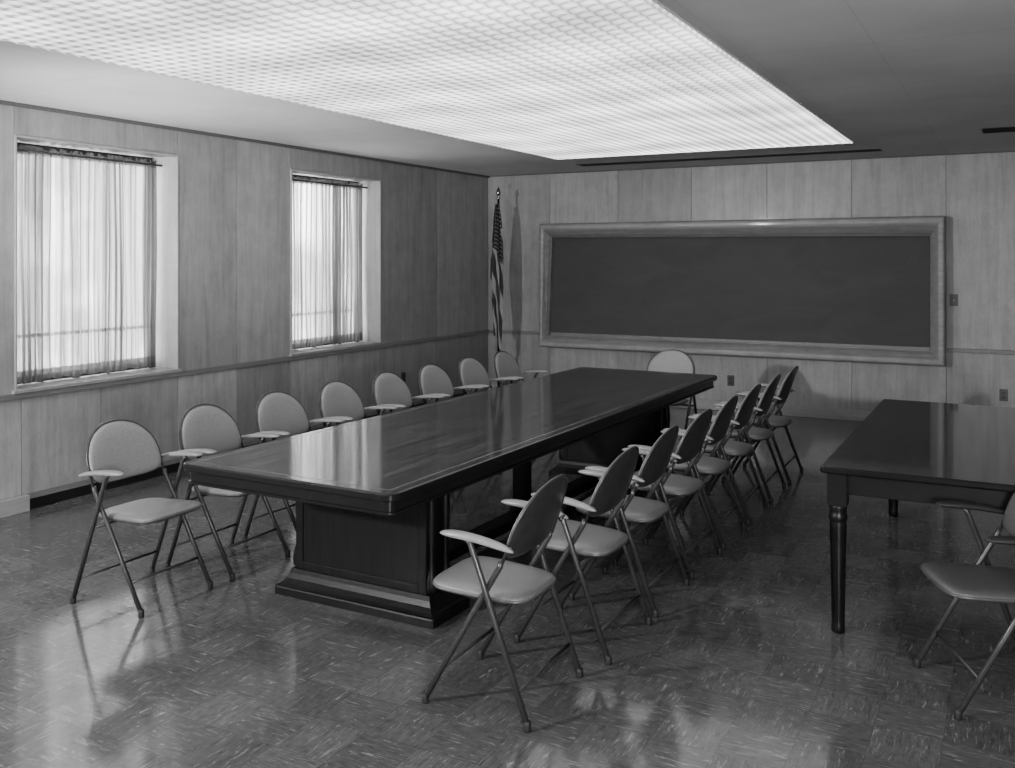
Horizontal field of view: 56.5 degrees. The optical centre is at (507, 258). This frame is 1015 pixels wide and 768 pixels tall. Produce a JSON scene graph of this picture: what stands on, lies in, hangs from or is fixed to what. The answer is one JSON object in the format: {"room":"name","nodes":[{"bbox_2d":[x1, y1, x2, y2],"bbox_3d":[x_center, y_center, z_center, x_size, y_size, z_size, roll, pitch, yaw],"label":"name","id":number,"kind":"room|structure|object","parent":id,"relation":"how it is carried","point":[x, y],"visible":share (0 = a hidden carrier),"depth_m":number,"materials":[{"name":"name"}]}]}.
{"room":"conference room","nodes":[
{"label":"conference room","id":0,"kind":"room"},
{"bbox_2d":[0,104,487,499],"bbox_3d":[-3.481,0.330,6.327,0.330,2.745,13.440,0,0,28],"label":"wall","id":1,"kind":"structure","parent":0,"point":[234,195],"depth_m":8.16,"materials":[{"name":"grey wood"}]},
{"bbox_2d":[0,494,29,518],"bbox_3d":[-4.821,1.648,3.437,0.050,0.110,6.680,0,0,28],"label":"baseboard","id":2,"kind":"structure","parent":1,"relation":"attached to","point":[20,504],"depth_m":6.27,"materials":[{"name":"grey wood"}]},
{"bbox_2d":[12,135,181,393],"bbox_3d":[-3.094,0.038,7.004,0.350,1.731,1.440,0,0,28],"label":"window","id":3,"kind":"structure","parent":1,"relation":"in","point":[167,291],"depth_m":7.54,"materials":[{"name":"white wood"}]},
{"bbox_2d":[17,144,162,383],"bbox_3d":[-3.145,0.044,7.032,0.099,1.677,1.368,0,0,28],"label":"curtain","id":4,"kind":"object","parent":3,"relation":"hanging from","point":[87,223],"visible":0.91,"depth_m":7.04,"materials":[{"name":"fabric"}]},
{"bbox_2d":[0,329,488,401],"bbox_3d":[-3.326,0.922,6.243,0.022,0.040,13.040,0,0,28],"label":"trim","id":5,"kind":"structure","parent":1,"relation":"attached to","point":[8,397],"depth_m":7.85,"materials":[{"name":"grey wood"}]},
{"bbox_2d":[0,100,489,177],"bbox_3d":[-3.326,-1.030,6.243,0.025,0.025,13.040,0,0,28],"label":"trim","id":6,"kind":"structure","parent":1,"relation":"attached to","point":[3,102],"depth_m":7.80,"materials":[{"name":"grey wood"}]},
{"bbox_2d":[27,390,465,498],"bbox_3d":[-1.760,1.611,9.194,0.022,0.040,6.360,0,0,28],"label":"trim","id":7,"kind":"structure","parent":1,"relation":"attached to","point":[255,441],"depth_m":6.83,"materials":[{"name":"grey wood"}]},
{"bbox_2d":[30,389,486,508],"bbox_3d":[-1.759,1.666,9.193,0.024,0.070,6.360,0,0,28],"label":"trim","id":8,"kind":"structure","parent":1,"relation":"attached to","point":[60,496],"depth_m":6.88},
{"bbox_2d":[289,169,383,356],"bbox_3d":[-1.800,0.037,9.408,0.350,1.731,1.440,0,0,28],"label":"window","id":9,"kind":"structure","parent":1,"relation":"in","point":[371,196],"depth_m":9.97,"materials":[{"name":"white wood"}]},
{"bbox_2d":[292,175,366,349],"bbox_3d":[-1.848,0.043,9.434,0.093,1.677,1.368,0,0,28],"label":"curtain","id":10,"kind":"object","parent":9,"relation":"hanging from","point":[326,215],"visible":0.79,"depth_m":9.48,"materials":[{"name":"fabric"}]},
{"bbox_2d":[401,372,405,381],"bbox_3d":[-1.136,1.301,10.323,0.010,0.116,0.074,0,0,28],"label":"wall outlet","id":11,"kind":"object","parent":1,"relation":"attached to","point":[403,374],"visible":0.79,"depth_m":10.32,"materials":[{"name":"black plastic"}]},
{"bbox_2d":[0,407,1014,767],"bbox_3d":[0.218,1.750,4.336,8.730,0.100,13.440,0,0,28],"label":"floor","id":12,"kind":"structure","parent":0,"point":[742,665],"depth_m":4.05,"materials":[{"name":"tile"}]},
{"bbox_2d":[70,419,212,617],"bbox_3d":[-1.830,1.267,4.779,0.484,0.868,0.556,0,0,27],"label":"armchair","id":13,"kind":"object","parent":12,"relation":"on","point":[116,449],"visible":1,"depth_m":4.78,"materials":[{"name":"metal"}]},
{"bbox_2d":[165,404,290,580],"bbox_3d":[-1.548,1.267,5.296,0.484,0.868,0.556,0,0,27],"label":"armchair","id":14,"kind":"object","parent":12,"relation":"on","point":[206,429],"visible":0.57,"depth_m":5.33,"materials":[{"name":"metal"}]},
{"bbox_2d":[243,391,344,539],"bbox_3d":[-1.267,1.267,5.812,0.484,0.868,0.556,0,0,29],"label":"armchair","id":15,"kind":"object","parent":12,"relation":"on","point":[281,413],"visible":0.42,"depth_m":5.87,"materials":[{"name":"metal"}]},
{"bbox_2d":[318,380,397,427],"bbox_3d":[-0.986,1.267,6.328,0.484,0.868,0.556,0,0,28],"label":"armchair","id":16,"kind":"object","parent":12,"relation":"on","point":[337,399],"visible":0.47,"depth_m":6.41,"materials":[{"name":"metal"}]},
{"bbox_2d":[373,371,443,414],"bbox_3d":[-0.704,1.266,6.844,0.484,0.868,0.556,0,0,28],"label":"armchair","id":17,"kind":"object","parent":12,"relation":"on","point":[390,389],"visible":0.44,"depth_m":6.93,"materials":[{"name":"metal"}]},
{"bbox_2d":[183,367,716,628],"bbox_3d":[0.093,1.320,5.981,1.220,0.760,4.420,0,0,29],"label":"conference table","id":18,"kind":"object","parent":12,"relation":"on","point":[371,497],"visible":0.8,"depth_m":4.70,"materials":[{"name":"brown wood"}]},
{"bbox_2d":[419,364,483,403],"bbox_3d":[-0.423,1.266,7.361,0.484,0.868,0.556,0,0,28],"label":"armchair","id":19,"kind":"object","parent":12,"relation":"on","point":[433,380],"visible":0.46,"depth_m":7.44,"materials":[{"name":"metal"}]},
{"bbox_2d":[459,357,518,394],"bbox_3d":[-0.141,1.266,7.877,0.484,0.868,0.556,0,0,28],"label":"armchair","id":20,"kind":"object","parent":12,"relation":"on","point":[471,371],"visible":0.44,"depth_m":7.96,"materials":[{"name":"metal"}]},
{"bbox_2d":[490,187,503,386],"bbox_3d":[-0.108,0.420,11.336,0.320,2.560,0.320,0,0,28],"label":"flag","id":21,"kind":"object","parent":12,"relation":"on","point":[497,260],"visible":0.97,"depth_m":11.30,"materials":[{"name":"multicoloured fabric"}]},
{"bbox_2d":[422,474,582,732],"bbox_3d":[-0.021,1.266,3.720,0.484,0.868,0.556,0,0,27],"label":"armchair","id":22,"kind":"object","parent":12,"relation":"on","point":[489,579],"visible":1,"depth_m":3.60,"materials":[{"name":"metal"}]},
{"bbox_2d":[494,351,548,385],"bbox_3d":[0.140,1.266,8.393,0.484,0.868,0.556,0,0,27],"label":"armchair","id":23,"kind":"object","parent":12,"relation":"on","point":[505,365],"visible":0.43,"depth_m":8.47,"materials":[{"name":"metal"}]},
{"bbox_2d":[514,446,651,665],"bbox_3d":[0.340,1.266,4.281,0.484,0.868,0.556,0,0,28],"label":"armchair","id":24,"kind":"object","parent":12,"relation":"on","point":[583,538],"visible":0.81,"depth_m":4.15,"materials":[{"name":"metal"}]},
{"bbox_2d":[569,425,688,617],"bbox_3d":[0.616,1.266,4.802,0.484,0.868,0.556,0,0,28],"label":"armchair","id":25,"kind":"object","parent":12,"relation":"on","point":[636,510],"visible":0.76,"depth_m":4.67,"materials":[{"name":"metal"}]},
{"bbox_2d":[613,409,721,580],"bbox_3d":[0.899,1.265,5.326,0.484,0.868,0.556,0,0,30],"label":"armchair","id":26,"kind":"object","parent":12,"relation":"on","point":[692,440],"visible":0.76,"depth_m":5.19,"materials":[{"name":"metal"}]},
{"bbox_2d":[647,349,696,429],"bbox_3d":[1.407,1.265,8.434,0.556,0.868,0.484,0,0,28],"label":"armchair","id":27,"kind":"object","parent":12,"relation":"on","point":[671,360],"visible":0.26,"depth_m":8.56,"materials":[{"name":"grey metal"}]},
{"bbox_2d":[650,395,745,549],"bbox_3d":[1.170,1.265,5.838,0.484,0.868,0.556,0,0,28],"label":"armchair","id":28,"kind":"object","parent":12,"relation":"on","point":[707,465],"visible":0.7,"depth_m":5.70,"materials":[{"name":"metal"}]},
{"bbox_2d":[680,384,767,524],"bbox_3d":[1.451,1.265,6.357,0.484,0.868,0.556,0,0,28],"label":"armchair","id":29,"kind":"object","parent":12,"relation":"on","point":[728,447],"visible":0.74,"depth_m":6.21,"materials":[{"name":"metal"}]},
{"bbox_2d":[706,374,785,503],"bbox_3d":[1.736,1.265,6.885,0.484,0.868,0.556,0,0,27],"label":"armchair","id":30,"kind":"object","parent":12,"relation":"on","point":[756,433],"visible":0.8,"depth_m":6.74,"materials":[{"name":"metal"}]},
{"bbox_2d":[729,366,802,484],"bbox_3d":[2.026,1.264,7.410,0.484,0.868,0.556,0,0,27],"label":"armchair","id":31,"kind":"object","parent":12,"relation":"on","point":[775,421],"visible":0.76,"depth_m":7.26,"materials":[{"name":"metal"}]},
{"bbox_2d":[820,399,1014,633],"bbox_3d":[2.466,1.318,5.027,1.145,0.760,2.330,0,0,28],"label":"side table","id":32,"kind":"object","parent":12,"relation":"on","point":[903,450],"visible":0.99,"depth_m":4.35,"materials":[{"name":"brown wood"}]},
{"bbox_2d":[914,492,1014,720],"bbox_3d":[1.899,1.265,3.688,0.484,0.868,0.569,0,0,5],"label":"armchair","id":33,"kind":"object","parent":12,"relation":"on","point":[978,582],"visible":1,"depth_m":3.70,"materials":[{"name":"grey metal"}]},
{"bbox_2d":[0,0,1014,175],"bbox_3d":[0.216,-1.095,4.336,8.730,0.100,13.440,0,0,28],"label":"ceiling","id":34,"kind":"structure","parent":0,"point":[896,77],"depth_m":5.87,"materials":[{"name":"paint"}]},
{"bbox_2d":[0,0,853,159],"bbox_3d":[-0.736,-1.036,4.445,2.946,0.016,10.746,0,0,28],"label":"ceiling panel","id":35,"kind":"object","parent":34,"relation":"attached to","point":[555,79],"visible":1,"depth_m":4.94,"materials":[{"name":"white plastic"}]},
{"bbox_2d":[575,148,882,165],"bbox_3d":[2.199,-1.044,9.832,3.166,0.005,0.216,0,0,28],"label":"ceiling vent","id":36,"kind":"object","parent":34,"relation":"in","point":[877,149],"visible":1,"depth_m":9.77,"materials":[{"name":"metal"}]},
{"bbox_2d":[981,126,1014,133],"bbox_3d":[4.222,-1.045,7.568,0.756,0.005,0.346,0,0,28],"label":"ceiling vent","id":37,"kind":"object","parent":34,"relation":"in","point":[1010,128],"visible":1,"depth_m":7.66,"materials":[{"name":"metal"}]},
{"bbox_2d":[488,152,1014,410],"bbox_3d":[3.404,0.325,10.138,8.220,2.745,0.200,0,0,28],"label":"wall","id":38,"kind":"structure","parent":0,"point":[975,193],"depth_m":10.08,"materials":[{"name":"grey wood"}]},
{"bbox_2d":[488,384,871,420],"bbox_3d":[3.365,1.643,10.034,8.190,0.110,0.020,0,0,28],"label":"baseboard","id":39,"kind":"structure","parent":38,"relation":"attached to","point":[801,411],"depth_m":10.11,"materials":[{"name":"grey wood"}]},
{"bbox_2d":[727,375,733,385],"bbox_3d":[2.483,1.358,10.515,0.074,0.116,0.010,0,0,28],"label":"wall outlet","id":40,"kind":"object","parent":38,"relation":"attached to","point":[730,378],"visible":1,"depth_m":10.51,"materials":[{"name":"grey plastic"}]},
{"bbox_2d":[540,216,945,365],"bbox_3d":[2.392,0.323,10.463,4.470,1.490,0.187,0,0,28],"label":"chalkboard","id":41,"kind":"object","parent":38,"relation":"attached to","point":[859,280],"visible":1,"depth_m":10.34,"materials":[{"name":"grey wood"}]},
{"bbox_2d":[550,334,929,350],"bbox_3d":[2.387,0.928,10.518,4.230,0.008,0.055,0,0,28],"label":"chalk tray","id":42,"kind":"object","parent":41,"relation":"on","point":[551,335],"depth_m":10.39,"materials":[{"name":"grey wood"}]},
{"bbox_2d":[489,330,1014,354],"bbox_3d":[3.370,0.918,10.031,8.178,0.040,0.022,0,0,28],"label":"trim","id":43,"kind":"structure","parent":38,"relation":"attached to","point":[959,350],"depth_m":10.24,"materials":[{"name":"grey wood"}]},
{"bbox_2d":[489,151,1014,176],"bbox_3d":[3.372,-1.041,10.030,8.170,0.012,0.020,0,0,28],"label":"trim","id":44,"kind":"structure","parent":38,"relation":"attached to","point":[996,151],"depth_m":10.30,"materials":[{"name":"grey wood"}]},
{"bbox_2d":[950,294,957,305],"bbox_3d":[4.461,0.417,9.444,0.074,0.116,0.020,0,0,28],"label":"light switch","id":45,"kind":"object","parent":38,"relation":"attached to","point":[953,297],"visible":1,"depth_m":9.44,"materials":[{"name":"ceramic"}]},
{"bbox_2d":[999,389,1007,400],"bbox_3d":[4.851,1.337,9.240,0.074,0.116,0.010,0,0,28],"label":"wall outlet","id":46,"kind":"object","parent":38,"relation":"attached to","point":[1003,393],"visible":1,"depth_m":9.24,"materials":[{"name":"grey plastic"}]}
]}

